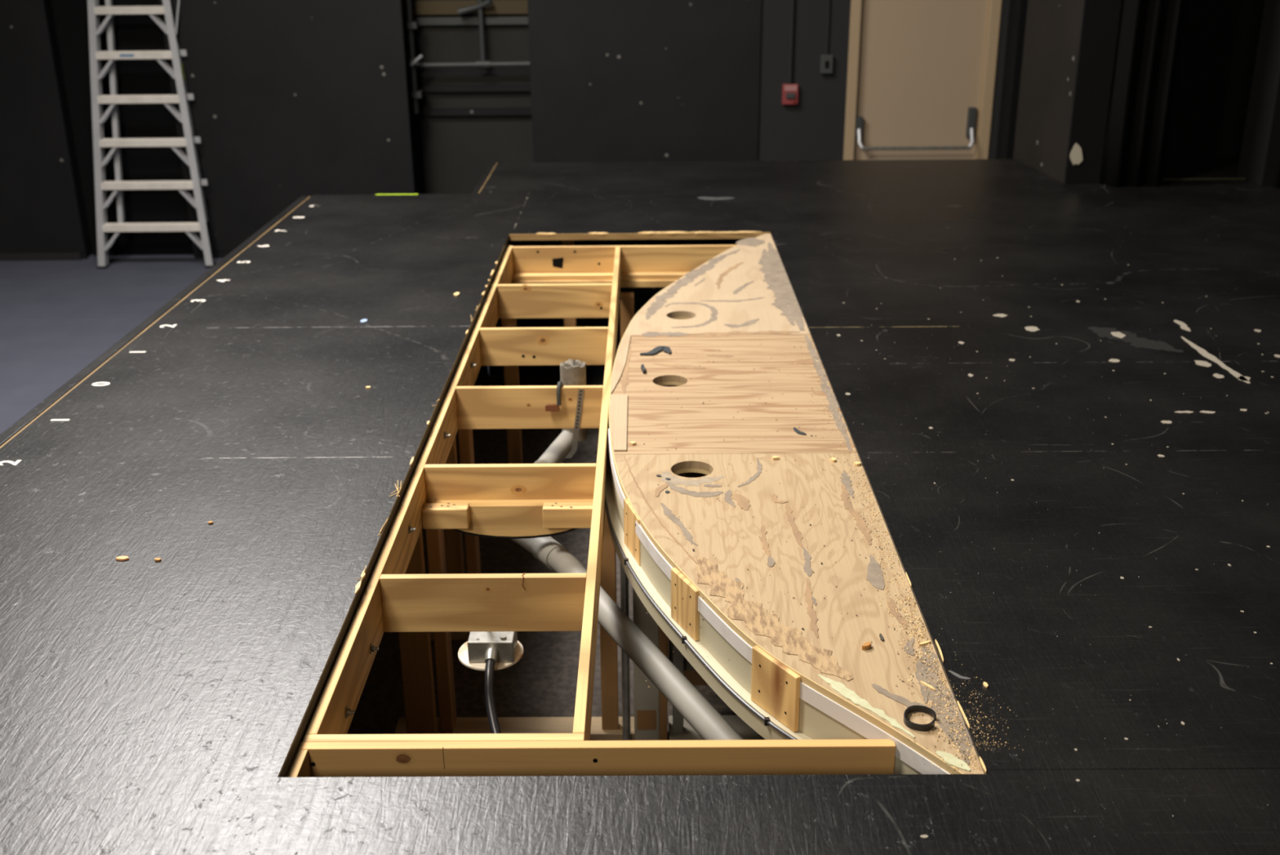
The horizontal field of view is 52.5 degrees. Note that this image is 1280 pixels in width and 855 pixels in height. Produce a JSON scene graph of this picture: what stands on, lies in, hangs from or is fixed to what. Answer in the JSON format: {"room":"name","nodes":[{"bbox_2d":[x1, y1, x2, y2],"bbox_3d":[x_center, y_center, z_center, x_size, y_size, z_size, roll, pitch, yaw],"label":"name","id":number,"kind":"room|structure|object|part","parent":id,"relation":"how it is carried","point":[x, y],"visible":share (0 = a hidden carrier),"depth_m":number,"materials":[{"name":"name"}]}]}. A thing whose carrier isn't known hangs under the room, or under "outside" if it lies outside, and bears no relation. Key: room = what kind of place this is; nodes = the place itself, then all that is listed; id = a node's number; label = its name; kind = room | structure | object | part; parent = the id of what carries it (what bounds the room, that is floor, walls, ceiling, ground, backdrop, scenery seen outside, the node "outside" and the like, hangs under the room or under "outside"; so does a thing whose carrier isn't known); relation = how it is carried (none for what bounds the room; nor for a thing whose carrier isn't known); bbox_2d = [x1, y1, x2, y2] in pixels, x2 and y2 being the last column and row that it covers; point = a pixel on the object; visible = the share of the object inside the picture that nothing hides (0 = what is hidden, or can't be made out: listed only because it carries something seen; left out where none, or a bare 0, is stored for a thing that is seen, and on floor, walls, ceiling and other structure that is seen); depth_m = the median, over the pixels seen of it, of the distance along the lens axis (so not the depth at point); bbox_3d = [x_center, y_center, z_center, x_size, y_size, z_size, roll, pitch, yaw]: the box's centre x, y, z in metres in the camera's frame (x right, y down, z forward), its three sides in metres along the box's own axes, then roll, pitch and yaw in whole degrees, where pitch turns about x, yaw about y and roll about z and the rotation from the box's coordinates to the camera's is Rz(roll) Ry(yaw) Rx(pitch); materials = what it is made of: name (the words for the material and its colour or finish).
{"room":"theater stage","nodes":[
{"label":"theater stage","id":0,"kind":"room"},
{"bbox_2d":[0,0,93,259],"bbox_3d":[-6.569,-4.005,9.221,4.600,5.636,0.590,0,21,0],"label":"wall panel","id":1,"kind":"object","parent":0,"point":[42,209],"visible":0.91,"depth_m":9.65,"materials":[{"name":"black paint"}]},
{"bbox_2d":[0,252,82,261],"bbox_3d":[-6.613,-1.297,9.961,4.670,0.055,0.045,0,21,0],"label":"baseboard","id":2,"kind":"structure","parent":1,"relation":"attached to","point":[35,255],"depth_m":9.93,"materials":[{"name":"black"}]},
{"bbox_3d":[-6.548,-1.308,9.989,4.600,0.055,0.035,0,21,0],"label":"kick rail","id":3,"kind":"part","parent":1,"relation":"part of","materials":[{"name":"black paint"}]},
{"bbox_2d":[50,0,194,255],"bbox_3d":[-3.857,-4.248,8.960,0.830,6.236,0.040,0,21,0],"label":"wall","id":4,"kind":"structure","parent":0,"point":[132,32],"depth_m":9.71,"materials":[{"name":"black paint"}]},
{"bbox_2d":[159,0,425,258],"bbox_3d":[-2.577,-4.030,9.197,1.725,5.636,0.590,0,21,0],"label":"wall panel","id":5,"kind":"object","parent":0,"point":[293,100],"visible":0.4,"depth_m":9.54,"materials":[{"name":"black paint"}]},
{"bbox_3d":[-2.555,-1.333,9.964,1.725,0.055,0.035,0,21,0],"label":"kick rail","id":6,"kind":"part","parent":5,"relation":"part of","materials":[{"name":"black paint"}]},
{"bbox_2d":[405,0,423,113],"bbox_3d":[-1.687,-3.590,9.376,0.137,2.600,0.132,0,21,0],"label":"pipe","id":7,"kind":"object","parent":5,"relation":"attached to","point":[411,24],"visible":0.81,"depth_m":9.68,"materials":[{"name":"grey metal"}]},
{"bbox_3d":[-1.664,-2.732,9.666,0.107,0.089,0.024,4,22,12],"label":"lever","id":8,"kind":"part","parent":7,"relation":"part of","materials":[{"name":"metal"}]},
{"bbox_2d":[415,0,529,68],"bbox_3d":[-1.292,-3.793,9.459,1.250,2.289,0.084,0,21,0],"label":"pipe","id":9,"kind":"object","parent":5,"relation":"attached to","point":[482,64],"visible":0.8,"depth_m":9.86,"materials":[{"name":"grey metal"}]},
{"bbox_2d":[0,253,737,748],"bbox_3d":[-0.473,1.537,2.755,17.000,0.054,18.000,0,21,0],"label":"floor","id":10,"kind":"structure","parent":0,"point":[543,682],"depth_m":6.99,"materials":[{"name":"concrete"}]},
{"bbox_2d":[87,0,217,268],"bbox_3d":[-3.624,-2.594,9.393,0.870,2.836,0.484,0,21,0],"label":"step ladder","id":11,"kind":"object","parent":10,"relation":"on","point":[189,140],"visible":1,"depth_m":9.45,"materials":[{"name":"metal"}]},
{"bbox_3d":[-3.908,-2.555,9.353,0.047,2.774,0.470,13,25,31],"label":"rail","id":12,"kind":"part","parent":11,"relation":"part of","materials":[{"name":"metal"}]},
{"bbox_3d":[-3.824,-2.736,9.397,0.050,2.470,0.365,9,24,24],"label":"leg","id":13,"kind":"part","parent":11,"relation":"part of","materials":[{"name":"metal"}]},
{"bbox_3d":[-3.333,-2.559,9.350,0.048,2.774,0.462,-13,25,-29],"label":"rail","id":14,"kind":"part","parent":11,"relation":"part of","materials":[{"name":"metal"}]},
{"bbox_3d":[-3.349,-2.739,9.394,0.051,2.470,0.382,-12,24,-28],"label":"leg","id":15,"kind":"part","parent":11,"relation":"part of","materials":[{"name":"metal"}]},
{"bbox_2d":[394,717,407,733],"bbox_3d":[-0.748,0.959,4.106,0.040,0.038,0.085,0,21,0],"label":"floor plate","id":16,"kind":"object","parent":10,"relation":"on","point":[401,728],"depth_m":4.09,"materials":[{"name":"brown wood"}]},
{"bbox_2d":[389,462,437,733],"bbox_3d":[-0.674,0.526,3.840,0.088,0.962,0.038,0,21,0],"label":"post","id":17,"kind":"object","parent":10,"relation":"on","point":[415,653],"visible":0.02,"depth_m":3.90,"materials":[{"name":"brown wood"}]},
{"bbox_2d":[430,631,470,639],"bbox_3d":[-0.617,0.711,4.733,0.300,0.038,0.185,0,21,0],"label":"floor plate","id":18,"kind":"object","parent":10,"relation":"on","point":[455,635],"visible":0.02,"depth_m":4.65,"materials":[{"name":"brown wood"}]},
{"bbox_2d":[427,377,464,573],"bbox_3d":[-0.672,0.262,4.510,0.088,0.962,0.038,0,21,0],"label":"post","id":19,"kind":"object","parent":18,"relation":"on","point":[453,542],"visible":0.02,"depth_m":4.55,"materials":[{"name":"brown wood"}]},
{"bbox_2d":[457,428,480,573],"bbox_3d":[-0.603,0.297,4.615,0.038,0.819,0.088,0,21,0],"label":"post","id":20,"kind":"object","parent":18,"relation":"on","point":[465,439],"visible":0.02,"depth_m":4.60,"materials":[{"name":"brown wood"}]},
{"bbox_2d":[453,716,490,733],"bbox_3d":[-0.526,0.957,4.105,0.116,0.038,0.089,0,21,0],"label":"floor plate","id":21,"kind":"object","parent":10,"relation":"on","point":[475,724],"depth_m":4.10,"materials":[{"name":"brown wood"}]},
{"bbox_2d":[425,528,456,733],"bbox_3d":[-0.606,0.561,3.945,0.038,0.819,0.088,0,21,0],"label":"post","id":22,"kind":"object","parent":21,"relation":"on","point":[434,537],"visible":0.44,"depth_m":3.96,"materials":[{"name":"brown wood"}]},
{"bbox_2d":[501,318,522,463],"bbox_3d":[-0.556,-0.118,5.671,0.060,0.819,0.038,0,21,0],"label":"post","id":23,"kind":"object","parent":10,"relation":"on","point":[511,375],"visible":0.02,"depth_m":5.70,"materials":[{"name":"brown wood"}]},
{"bbox_2d":[497,716,573,733],"bbox_3d":[-0.331,0.956,4.105,0.242,0.038,0.087,0,21,0],"label":"floor plate","id":24,"kind":"object","parent":10,"relation":"on","point":[525,725],"depth_m":4.10,"materials":[{"name":"brown wood"}]},
{"bbox_2d":[561,240,576,327],"bbox_3d":[-0.353,-0.552,6.575,0.060,0.962,0.040,0,21,0],"label":"post","id":25,"kind":"object","parent":10,"relation":"on","point":[568,322],"visible":0.06,"depth_m":6.56,"materials":[{"name":"brown wood"}]},
{"bbox_2d":[590,716,622,740],"bbox_3d":[-0.104,0.962,4.083,0.100,0.038,0.124,0,21,0],"label":"floor plate","id":26,"kind":"object","parent":10,"relation":"on","point":[597,733],"depth_m":4.06,"materials":[{"name":"brown wood"}]},
{"bbox_2d":[600,509,618,728],"bbox_3d":[-0.096,0.578,3.945,0.052,0.779,0.038,0,21,0],"label":"post","id":27,"kind":"object","parent":26,"relation":"on","point":[608,646],"visible":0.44,"depth_m":3.97,"materials":[{"name":"brown wood"}]},
{"bbox_2d":[619,560,631,740],"bbox_3d":[-0.044,0.610,3.893,0.025,0.832,0.025,0,21,0],"label":"conduit","id":28,"kind":"object","parent":10,"relation":"on","point":[624,604],"visible":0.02,"depth_m":3.94,"materials":[{"name":"metal"}]},
{"bbox_2d":[620,292,634,339],"bbox_3d":[-0.055,-0.232,5.991,0.060,0.788,0.080,0,21,0],"label":"post","id":29,"kind":"object","parent":10,"relation":"on","point":[627,302],"visible":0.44,"depth_m":5.84,"materials":[{"name":"brown wood"}]},
{"bbox_2d":[0,156,1279,854],"bbox_3d":[3.018,0.570,3.644,9.816,1.049,9.385,0,21,0],"label":"stage platform","id":30,"kind":"object","parent":10,"relation":"on","point":[148,706],"depth_m":3.27,"materials":[{"name":"grey wood"}]},
{"bbox_2d":[115,555,128,560],"bbox_3d":[-1.198,0.303,3.009,0.030,0.004,0.016,0,21,0],"label":"chip","id":31,"kind":"object","parent":30,"relation":"on","point":[119,557],"visible":1,"depth_m":3.00,"materials":[{"name":"brown wood"}]},
{"bbox_3d":[-1.843,0.355,3.069,0.104,0.116,8.440,0,21,0],"label":"edge trim","id":32,"kind":"part","parent":30,"relation":"part of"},
{"bbox_2d":[154,557,161,561],"bbox_3d":[-1.114,0.305,3.001,0.016,0.004,0.011,0,21,0],"label":"chip","id":33,"kind":"object","parent":30,"relation":"on","point":[157,559],"visible":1,"depth_m":3.00,"materials":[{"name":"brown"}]},
{"bbox_2d":[360,319,367,323],"bbox_3d":[-1.015,-0.391,4.771,0.024,0.003,0.040,0,21,0],"label":"paper scrap","id":34,"kind":"object","parent":30,"relation":"on","point":[362,321],"visible":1,"depth_m":4.76,"materials":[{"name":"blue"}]},
{"bbox_3d":[-1.304,-1.250,6.966,0.227,0.001,0.016,0,21,0],"label":"tape strip","id":35,"kind":"part","parent":30,"relation":"part of","materials":[{"name":"yellow plastic"}]},
{"bbox_3d":[-0.886,-1.370,7.433,0.039,0.117,0.939,0,21,0],"label":"edge trim","id":36,"kind":"part","parent":30,"relation":"part of","materials":[{"name":"brown wood"}]},
{"bbox_2d":[302,244,736,742],"bbox_3d":[-0.070,-0.070,4.211,1.090,0.145,3.868,0,21,0],"label":"frame","id":37,"kind":"object","parent":30,"relation":"attached to","point":[393,600],"visible":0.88,"depth_m":3.59,"materials":[{"name":"brown wood"}]},
{"bbox_3d":[-0.604,-0.069,4.226,0.022,0.142,3.844,0,21,0],"label":"rail","id":38,"kind":"part","parent":37,"relation":"part of","materials":[{"name":"brown wood"}]},
{"bbox_2d":[457,631,523,670],"bbox_3d":[-0.365,0.462,3.210,0.165,0.253,0.220,-11,24,-24],"label":"box","id":39,"kind":"object","parent":37,"relation":"attached to","point":[504,647],"visible":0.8,"depth_m":3.22,"materials":[{"name":"paint"}]},
{"bbox_2d":[484,659,501,733],"bbox_3d":[-0.291,1.000,3.046,0.049,0.716,0.590,-7,22,-16],"label":"cable","id":40,"kind":"object","parent":39,"relation":"hanging from","point":[492,717],"visible":0.47,"depth_m":3.12,"materials":[{"name":"black rubber"}]},
{"bbox_2d":[421,498,593,538],"bbox_3d":[-0.357,0.258,3.589,0.474,0.114,0.090,0,21,0],"label":"beam","id":41,"kind":"structure","parent":37,"relation":"attached to","point":[492,518],"depth_m":3.58,"materials":[{"name":"brown wood"}]},
{"bbox_2d":[545,380,563,411],"bbox_3d":[-0.268,-0.100,4.183,0.037,0.092,0.073,20,29,41],"label":"clamp","id":42,"kind":"object","parent":37,"relation":"hanging from","point":[548,407],"visible":1,"depth_m":4.18,"materials":[{"name":"grey metal"}]},
{"bbox_2d":[565,389,583,457],"bbox_3d":[-0.212,-0.011,4.218,0.066,0.239,0.002,0,21,0],"label":"strap","id":43,"kind":"object","parent":37,"relation":"attached to","point":[580,392],"visible":1,"depth_m":4.22,"materials":[{"name":"metal"}]},
{"bbox_2d":[510,430,744,739],"bbox_3d":[-0.064,0.468,3.440,0.416,0.132,2.374,-7,22,-15],"label":"pipe","id":44,"kind":"object","parent":43,"relation":"hanging from","point":[692,705],"visible":0.52,"depth_m":3.18,"materials":[{"name":"grey plastic"}]},
{"bbox_2d":[560,358,586,441],"bbox_3d":[-0.227,-0.092,4.445,0.087,0.275,0.087,0,21,0],"label":"pipe stub","id":45,"kind":"object","parent":44,"relation":"on","point":[572,372],"visible":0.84,"depth_m":4.39,"materials":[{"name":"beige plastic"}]},
{"bbox_3d":[-0.107,-0.066,4.206,0.022,0.142,3.808,0,21,0],"label":"rail","id":46,"kind":"part","parent":37,"relation":"part of","materials":[{"name":"brown wood"}]},
{"bbox_2d":[512,271,689,287],"bbox_3d":[-0.176,-0.678,5.975,0.817,0.055,0.066,0,21,0],"label":"ledger","id":47,"kind":"object","parent":37,"relation":"attached to","point":[628,279],"visible":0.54,"depth_m":5.95,"materials":[{"name":"brown wood"}]},
{"bbox_2d":[285,738,895,777],"bbox_3d":[-0.082,0.770,2.081,1.092,0.142,0.709,0,21,0],"label":"beam","id":48,"kind":"structure","parent":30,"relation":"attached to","point":[833,756],"depth_m":2.37,"materials":[{"name":"brown wood"}]},
{"bbox_3d":[-0.617,0.778,2.073,0.022,0.142,0.686,0,21,0],"label":"rail","id":49,"kind":"part","parent":48,"relation":"part of","materials":[{"name":"brown wood"}]},
{"bbox_2d":[605,233,984,773],"bbox_3d":[0.253,-0.042,4.158,0.753,0.214,4.184,0,21,0],"label":"curved plywood top","id":50,"kind":"object","parent":30,"relation":"attached to","point":[741,303],"visible":0.99,"depth_m":3.20,"materials":[{"name":"beige wood"}]},
{"bbox_2d":[630,440,635,444],"bbox_3d":[-0.021,0.044,3.658,0.015,0.006,0.016,-19,28,-39],"label":"chip","id":51,"kind":"object","parent":50,"relation":"on","point":[633,442],"visible":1,"depth_m":3.65,"materials":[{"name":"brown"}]},
{"bbox_2d":[640,364,644,373],"bbox_3d":[0.010,-0.192,4.247,0.011,0.012,0.065,-3,22,-6],"label":"scrap","id":52,"kind":"object","parent":50,"relation":"on","point":[642,367],"visible":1,"depth_m":4.24,"materials":[{"name":"grey"}]},
{"bbox_2d":[640,346,671,355],"bbox_3d":[0.053,-0.262,4.434,0.106,0.006,0.088,0,21,0],"label":"scrap","id":53,"kind":"object","parent":50,"relation":"on","point":[667,349],"visible":1,"depth_m":4.42,"materials":[{"name":"grey"}]},
{"bbox_2d":[604,495,797,739],"bbox_3d":[0.065,0.358,3.232,0.170,0.014,1.799,-7,22,-16],"label":"cable","id":54,"kind":"object","parent":50,"relation":"attached to","point":[766,720],"visible":0.65,"depth_m":2.90,"materials":[{"name":"grey plastic"}]},
{"bbox_2d":[645,350,898,687],"bbox_3d":[0.288,0.104,3.499,0.574,0.004,2.162,0,21,0],"label":"sawdust","id":55,"kind":"object","parent":50,"relation":"on","point":[684,350],"visible":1,"depth_m":3.21,"materials":[{"name":"brown wood"}]},
{"bbox_2d":[772,455,779,459],"bbox_3d":[0.371,0.083,3.550,0.019,0.006,0.013,-6,22,-14],"label":"chip","id":56,"kind":"object","parent":50,"relation":"on","point":[775,457],"visible":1,"depth_m":3.55,"materials":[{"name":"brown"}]},
{"bbox_2d":[642,349,923,681],"bbox_3d":[0.285,0.102,3.505,0.561,0.004,2.134,0,21,0],"label":"dark grit","id":57,"kind":"object","parent":50,"relation":"on","point":[693,549],"visible":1,"depth_m":3.04,"materials":[{"name":"brown wood"}]},
{"bbox_2d":[793,426,806,435],"bbox_3d":[0.454,0.011,3.734,0.017,0.003,0.062,-12,24,-27],"label":"scrap","id":58,"kind":"object","parent":50,"relation":"on","point":[795,429],"visible":1,"depth_m":3.72,"materials":[{"name":"grey"}]},
{"bbox_2d":[830,457,835,462],"bbox_3d":[0.527,0.088,3.534,0.016,0.006,0.015,-18,27,-38],"label":"chip","id":59,"kind":"object","parent":50,"relation":"on","point":[833,459],"visible":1,"depth_m":3.53,"materials":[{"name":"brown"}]},
{"bbox_2d":[853,461,861,465],"bbox_3d":[0.589,0.098,3.507,0.018,0.006,0.013,-8,23,-17],"label":"chip","id":60,"kind":"object","parent":50,"relation":"on","point":[857,463],"visible":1,"depth_m":3.50,"materials":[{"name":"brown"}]},
{"bbox_2d":[862,640,871,649],"bbox_3d":[0.460,0.442,2.630,0.025,0.009,0.011,-18,27,-37],"label":"chip","id":61,"kind":"object","parent":50,"relation":"on","point":[867,645],"visible":1,"depth_m":2.62,"materials":[{"name":"brown wood"}]},
{"bbox_2d":[879,633,883,640],"bbox_3d":[0.496,0.430,2.666,0.007,0.004,0.026,0,21,0],"label":"chip","id":62,"kind":"object","parent":50,"relation":"on","point":[880,634],"visible":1,"depth_m":2.66,"materials":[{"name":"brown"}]},
{"bbox_2d":[795,342,980,770],"bbox_3d":[0.549,0.150,3.378,0.097,0.003,2.419,0,21,0],"label":"sawdust","id":63,"kind":"object","parent":50,"relation":"on","point":[929,656],"visible":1,"depth_m":2.61,"materials":[{"name":"brown wood"}]},
{"bbox_2d":[905,571,911,586],"bbox_3d":[0.596,0.337,2.884,0.003,0.004,0.062,0,21,0],"label":"chip","id":64,"kind":"object","parent":50,"relation":"on","point":[908,578],"visible":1,"depth_m":2.88,"materials":[{"name":"brown wood"}]},
{"bbox_2d":[903,704,936,730],"bbox_3d":[0.515,0.534,2.389,0.060,0.012,0.066,0,21,0],"label":"loop","id":65,"kind":"object","parent":50,"relation":"on","point":[916,708],"visible":1,"depth_m":2.39,"materials":[{"name":"black rubber"}]},
{"bbox_2d":[919,640,930,645],"bbox_3d":[0.580,0.439,2.643,0.029,0.004,0.006,-11,24,-24],"label":"chip","id":66,"kind":"object","parent":50,"relation":"on","point":[929,641],"visible":1,"depth_m":2.64,"materials":[{"name":"brown wood"}]},
{"bbox_2d":[920,680,935,690],"bbox_3d":[0.553,0.496,2.497,0.005,0.004,0.037,-15,26,-33],"label":"chip","id":67,"kind":"object","parent":50,"relation":"on","point":[928,686],"visible":1,"depth_m":2.49,"materials":[{"name":"brown wood"}]},
{"bbox_2d":[979,755,986,772],"bbox_3d":[0.595,0.585,2.254,0.004,0.004,0.042,-1,21,-1],"label":"chip","id":68,"kind":"object","parent":50,"relation":"on","point":[980,759],"visible":1,"depth_m":2.25,"materials":[{"name":"brown wood"}]},
{"bbox_2d":[934,639,943,662],"bbox_3d":[0.601,0.447,2.604,0.004,0.004,0.082,0,21,0],"label":"chip","id":69,"kind":"object","parent":30,"relation":"on","point":[936,642],"visible":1,"depth_m":2.60,"materials":[{"name":"brown wood"}]},
{"bbox_2d":[956,700,969,728],"bbox_3d":[0.597,0.529,2.396,0.003,0.004,0.086,-1,21,-2],"label":"chip","id":70,"kind":"object","parent":30,"relation":"on","point":[958,704],"visible":1,"depth_m":2.39,"materials":[{"name":"brown wood"}]},
{"bbox_2d":[948,663,1022,750],"bbox_3d":[0.661,0.496,2.480,0.128,0.002,0.399,0,21,0],"label":"sawdust","id":71,"kind":"object","parent":30,"relation":"on","point":[962,664],"visible":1,"depth_m":2.38,"materials":[{"name":"brown wood"}]},
{"bbox_2d":[982,681,988,687],"bbox_3d":[0.662,0.493,2.486,0.008,0.004,0.016,0,21,0],"label":"chip","id":72,"kind":"object","parent":30,"relation":"on","point":[984,683],"visible":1,"depth_m":2.48,"materials":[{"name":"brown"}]},
{"bbox_2d":[826,333,1267,816],"bbox_3d":[1.308,0.208,3.199,1.393,0.002,3.168,0,21,0],"label":"dust","id":73,"kind":"object","parent":30,"relation":"on","point":[827,333],"visible":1,"depth_m":3.10,"materials":[{"name":"grey"}]},
{"bbox_2d":[632,586,667,740],"bbox_3d":[0.032,0.663,3.962,0.103,0.682,0.092,0,21,0],"label":"post","id":74,"kind":"object","parent":10,"relation":"on","point":[651,705],"visible":0.32,"depth_m":3.98,"materials":[{"name":"beige paint"}]},
{"bbox_2d":[668,638,695,670],"bbox_3d":[0.359,0.681,4.016,0.540,0.140,0.040,0,21,0],"label":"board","id":75,"kind":"object","parent":74,"relation":"attached to","point":[687,666],"visible":0.04,"depth_m":4.01,"materials":[{"name":"brown wood"}]},
{"bbox_2d":[668,715,702,739],"bbox_3d":[0.142,0.959,4.086,0.103,0.038,0.129,0,21,0],"label":"floor plate","id":76,"kind":"object","parent":10,"relation":"on","point":[689,732],"depth_m":4.05,"materials":[{"name":"beige"}]},
{"bbox_2d":[672,643,684,733],"bbox_3d":[0.117,0.646,3.950,0.033,0.644,0.040,0,21,0],"label":"post","id":77,"kind":"object","parent":76,"relation":"on","point":[677,657],"visible":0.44,"depth_m":4.02,"materials":[{"name":"grey paint"}]},
{"bbox_2d":[667,471,708,684],"bbox_3d":[0.294,0.485,4.230,0.610,0.812,0.020,0,21,0],"label":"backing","id":78,"kind":"object","parent":10,"relation":"on","point":[693,676],"visible":0.02,"depth_m":4.35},
{"bbox_2d":[721,715,765,739],"bbox_3d":[0.325,0.959,4.084,0.127,0.038,0.129,0,21,0],"label":"floor plate","id":79,"kind":"object","parent":10,"relation":"on","point":[744,730],"depth_m":4.07,"materials":[{"name":"beige"}]},
{"bbox_2d":[995,0,1027,159],"bbox_3d":[2.679,-3.857,8.778,0.100,5.536,0.280,0,21,0],"label":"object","id":80,"kind":"object","parent":10,"relation":"on","point":[1018,8],"visible":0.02,"depth_m":9.25,"materials":[{"name":"black"}]},
{"bbox_2d":[527,0,761,162],"bbox_3d":[0.025,-4.046,9.181,1.670,5.636,0.590,0,21,0],"label":"wall panel","id":81,"kind":"object","parent":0,"point":[611,80],"visible":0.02,"depth_m":9.46,"materials":[{"name":"black paint"}]},
{"bbox_2d":[412,0,1265,194],"bbox_3d":[-0.471,-4.454,9.409,17.000,6.236,0.130,0,21,0],"label":"wall","id":82,"kind":"structure","parent":0,"point":[457,151],"depth_m":10.09,"materials":[{"name":"black paint"}]},
{"bbox_2d":[411,0,528,14],"bbox_3d":[-1.260,-3.173,9.809,1.200,0.100,0.070,0,21,0],"label":"timber beam","id":83,"kind":"structure","parent":82,"relation":"attached to","point":[429,6],"depth_m":9.78,"materials":[{"name":"brown"}]},
{"bbox_2d":[412,16,528,25],"bbox_3d":[-1.260,-3.086,9.854,1.200,0.055,0.050,0,21,0],"label":"wall strip","id":84,"kind":"object","parent":82,"relation":"attached to","point":[460,20],"visible":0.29,"depth_m":9.83,"materials":[{"name":"grey metal"}]},
{"bbox_2d":[417,84,530,92],"bbox_3d":[-1.256,-2.621,10.036,1.200,0.045,0.050,0,21,0],"label":"wall strip","id":85,"kind":"object","parent":82,"relation":"attached to","point":[426,88],"visible":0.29,"depth_m":10.01,"materials":[{"name":"black paint"}]},
{"bbox_2d":[418,107,531,115],"bbox_3d":[-1.254,-2.455,10.101,1.200,0.050,0.050,0,21,0],"label":"wall strip","id":86,"kind":"object","parent":82,"relation":"attached to","point":[454,111],"visible":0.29,"depth_m":10.08,"materials":[{"name":"black paint"}]},
{"bbox_2d":[757,0,1010,160],"bbox_3d":[2.543,-4.345,9.065,3.370,6.236,0.570,0,21,0],"label":"wall","id":87,"kind":"structure","parent":0,"point":[813,128],"depth_m":9.48,"materials":[{"name":"black paint"}]},
{"bbox_2d":[782,84,798,104],"bbox_3d":[1.097,-2.432,9.483,0.114,0.144,0.062,0,21,0],"label":"fire alarm","id":88,"kind":"object","parent":87,"relation":"attached to","point":[789,91],"visible":1,"depth_m":9.46,"materials":[{"name":"red plastic"}]},
{"bbox_3d":[1.097,-2.417,9.465,0.066,0.037,0.017,0,21,0],"label":"pull handle","id":89,"kind":"part","parent":88,"relation":"part of","materials":[{"name":"grey metal"}]},
{"bbox_3d":[1.097,-2.469,9.451,0.090,0.039,0.004,0,21,0],"label":"lettering plate","id":90,"kind":"part","parent":88,"relation":"part of","materials":[{"name":"red"}]},
{"bbox_2d":[787,0,795,84],"bbox_3d":[1.084,-3.792,8.964,0.033,2.768,0.032,0,21,0],"label":"conduit","id":91,"kind":"object","parent":87,"relation":"attached to","point":[792,2],"visible":1,"depth_m":9.35,"materials":[{"name":"black metal"}]},
{"bbox_2d":[819,54,833,73],"bbox_3d":[1.353,-2.631,9.412,0.088,0.130,0.047,0,21,0],"label":"switch box","id":92,"kind":"object","parent":87,"relation":"attached to","point":[826,60],"visible":1,"depth_m":9.39,"materials":[{"name":"grey metal"}]},
{"bbox_2d":[825,0,830,54],"bbox_3d":[1.343,-3.890,8.931,0.021,2.565,0.020,0,21,0],"label":"conduit","id":93,"kind":"object","parent":87,"relation":"attached to","point":[828,1],"visible":1,"depth_m":9.32,"materials":[{"name":"black metal"}]},
{"bbox_2d":[843,0,1001,159],"bbox_3d":[2.050,-2.352,9.583,1.074,2.156,0.248,0,21,0],"label":"door","id":94,"kind":"structure","parent":87,"relation":"in","point":[921,73],"depth_m":9.50,"materials":[{"name":"beige paint"}]},
{"bbox_3d":[1.629,-2.131,9.589,0.044,0.139,0.093,0,21,0],"label":"bar arm","id":95,"kind":"part","parent":94,"relation":"part of","materials":[{"name":"metal"}]},
{"bbox_3d":[2.441,-2.136,9.585,0.044,0.139,0.093,0,21,0],"label":"bar arm","id":96,"kind":"part","parent":94,"relation":"part of","materials":[{"name":"metal"}]},
{"bbox_2d":[1013,0,1084,182],"bbox_3d":[2.357,-3.900,6.521,0.256,5.200,0.793,0,21,0],"label":"wall","id":97,"kind":"structure","parent":0,"point":[1052,27],"depth_m":7.27,"materials":[{"name":"black paint"}]},
{"bbox_2d":[1063,0,1121,183],"bbox_3d":[2.390,-3.751,6.141,0.187,5.200,0.022,0,21,0],"label":"wall","id":98,"kind":"structure","parent":0,"point":[1100,18],"depth_m":6.90,"materials":[{"name":"black paint"}]},
{"bbox_2d":[1070,142,1082,164],"bbox_3d":[2.361,-1.478,7.020,0.072,0.118,0.003,0,21,0],"label":"bare patch","id":99,"kind":"object","parent":98,"relation":"attached to","point":[1076,155],"visible":1,"depth_m":7.02,"materials":[{"name":"beige"}]},
{"bbox_2d":[1100,0,1185,186],"bbox_3d":[2.654,-3.408,6.215,0.328,4.496,0.120,0,21,0],"label":"curtain","id":100,"kind":"object","parent":98,"relation":"hanging from","point":[1149,31],"visible":1,"depth_m":6.86,"materials":[{"name":"black fabric"}]},
{"bbox_2d":[1102,0,1279,186],"bbox_3d":[5.200,-3.893,6.440,5.430,5.200,0.890,0,21,0],"label":"wall","id":101,"kind":"structure","parent":0,"point":[1209,27],"depth_m":7.47,"materials":[{"name":"black"}]},
{"bbox_2d":[1162,177,1245,179],"bbox_3d":[3.085,-1.374,7.181,0.520,0.004,0.013,0,21,0],"label":"trim","id":102,"kind":"structure","parent":101,"relation":"attached to","point":[1184,178],"depth_m":7.17,"materials":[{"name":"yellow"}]}
]}

